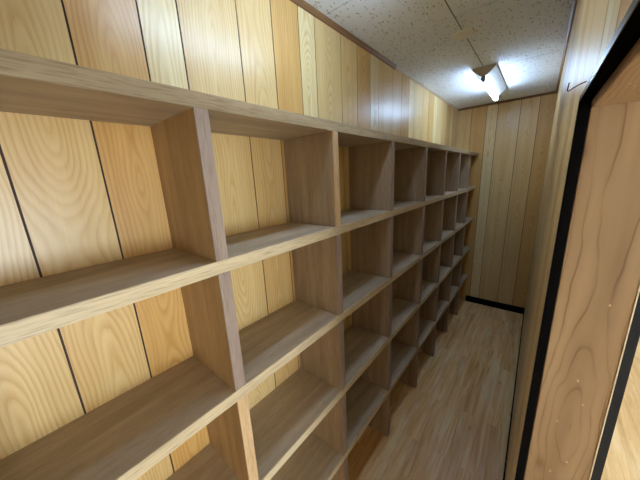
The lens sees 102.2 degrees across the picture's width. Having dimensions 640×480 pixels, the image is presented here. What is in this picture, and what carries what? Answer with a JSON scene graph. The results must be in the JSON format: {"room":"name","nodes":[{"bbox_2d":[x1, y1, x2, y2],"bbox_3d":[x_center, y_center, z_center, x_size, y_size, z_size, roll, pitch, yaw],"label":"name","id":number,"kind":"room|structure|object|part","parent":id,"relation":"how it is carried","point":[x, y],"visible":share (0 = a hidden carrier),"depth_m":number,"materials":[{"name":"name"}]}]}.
{"room":"storage room","nodes":[
{"label":"storage room","id":0,"kind":"room"},
{"bbox_2d":[0,0,457,479],"bbox_3d":[0.216,0.085,1.597,0.060,2.280,4.294,8,18,39],"label":"wall","id":1,"kind":"structure","parent":0,"point":[75,194],"depth_m":0.68,"materials":[{"name":"brown wood"}]},
{"bbox_2d":[290,0,396,69],"bbox_3d":[-0.346,-0.829,0.685,0.014,0.021,2.610,8,18,39],"label":"trim","id":2,"kind":"structure","parent":1,"relation":"attached to","point":[302,4],"depth_m":1.19,"materials":[{"name":"brown wood"}]},
{"bbox_2d":[396,66,458,109],"bbox_3d":[1.016,-1.285,2.273,0.011,0.013,1.672,8,18,39],"label":"trim","id":3,"kind":"structure","parent":1,"relation":"attached to","point":[397,67],"depth_m":2.04,"materials":[{"name":"brown wood"}]},
{"bbox_2d":[304,0,572,108],"bbox_3d":[0.508,-0.999,1.039,0.964,0.060,4.414,8,18,39],"label":"ceiling","id":4,"kind":"structure","parent":0,"point":[525,39],"depth_m":1.35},
{"bbox_2d":[452,29,474,39],"bbox_3d":[0.726,-1.040,1.310,0.100,0.008,0.100,8,18,39],"label":"cover plate","id":5,"kind":"object","parent":4,"relation":"attached to","point":[465,33],"visible":1,"depth_m":1.30,"materials":[{"name":"beige plastic"}]},
{"bbox_2d":[473,63,506,100],"bbox_3d":[1.318,-1.189,1.991,0.134,0.096,0.682,8,18,39],"label":"ceiling light","id":6,"kind":"object","parent":4,"relation":"attached to","point":[490,76],"visible":1,"depth_m":1.84,"materials":[{"name":"white plastic"}]},
{"bbox_3d":[1.101,-1.136,1.735,0.134,0.058,0.003,8,18,39],"label":"plate","id":7,"kind":"part","parent":6,"relation":"part of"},
{"bbox_2d":[348,299,639,479],"bbox_3d":[1.621,1.695,-0.326,5.004,0.080,7.450,8,18,39],"label":"floor","id":8,"kind":"structure","parent":0,"point":[454,424],"depth_m":1.74,"materials":[{"name":"wood"}]},
{"bbox_2d":[0,48,478,479],"bbox_3d":[0.554,0.271,1.802,0.244,1.790,3.639,8,18,39],"label":"cubby shelving","id":9,"kind":"object","parent":8,"relation":"on","point":[406,219],"visible":1,"depth_m":0.82,"materials":[{"name":"brown wood"}]},
{"bbox_2d":[455,93,556,307],"bbox_3d":[1.946,-0.323,2.932,0.834,2.280,0.060,8,18,39],"label":"wall","id":10,"kind":"structure","parent":0,"point":[511,140],"depth_m":2.81,"materials":[{"name":"brown wood"}]},
{"bbox_2d":[465,295,524,313],"bbox_3d":[2.072,0.768,3.087,0.589,0.076,0.010,8,18,39],"label":"baseboard","id":11,"kind":"structure","parent":10,"relation":"attached to","point":[516,309],"depth_m":3.07,"materials":[{"name":"black wood"}]},
{"bbox_2d":[458,91,555,110],"bbox_3d":[1.869,-1.412,2.640,0.834,0.020,0.012,8,18,39],"label":"trim","id":12,"kind":"structure","parent":10,"relation":"attached to","point":[552,92],"depth_m":2.60,"materials":[{"name":"brown wood"}]},
{"bbox_2d":[505,0,632,479],"bbox_3d":[0.908,0.187,1.032,0.070,2.280,4.294,8,18,39],"label":"wall","id":13,"kind":"structure","parent":0,"point":[595,22],"depth_m":0.71,"materials":[{"name":"brown wood"}]},
{"bbox_2d":[503,310,524,479],"bbox_3d":[1.345,1.124,1.798,0.007,0.060,2.975,8,18,39],"label":"baseboard","id":14,"kind":"structure","parent":13,"relation":"attached to","point":[524,310],"depth_m":1.71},
{"bbox_2d":[556,0,577,92],"bbox_3d":[0.818,-0.913,0.790,0.014,0.021,4.282,8,18,39],"label":"trim","id":15,"kind":"structure","parent":13,"relation":"attached to","point":[574,4],"depth_m":1.37,"materials":[{"name":"brown wood"}]},
{"bbox_2d":[514,0,639,479],"bbox_3d":[0.112,0.741,0.158,0.090,1.692,0.890,8,18,39],"label":"door","id":16,"kind":"structure","parent":13,"relation":"in","point":[589,334],"depth_m":0.33,"materials":[{"name":"brown wood"}]},
{"bbox_3d":[0.355,0.649,0.502,0.011,1.686,0.008,8,18,39],"label":"edge trim","id":17,"kind":"part","parent":16,"relation":"part of","materials":[{"name":"black wood"}]},
{"bbox_3d":[0.041,-0.076,-0.013,0.010,0.006,0.850,8,18,39],"label":"edge trim","id":18,"kind":"part","parent":16,"relation":"part of","materials":[{"name":"black wood"}]},
{"bbox_3d":[0.417,0.658,0.452,0.009,1.686,0.008,8,18,39],"label":"edge trim","id":19,"kind":"part","parent":16,"relation":"part of","materials":[{"name":"black wood"}]},
{"bbox_2d":[567,81,586,91],"bbox_3d":[0.270,-0.162,0.272,0.015,0.009,0.001,8,18,39],"label":"wire hook","id":20,"kind":"object","parent":13,"relation":"attached to","point":[585,81],"visible":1,"depth_m":0.27,"materials":[{"name":"silver metal"}]}
]}

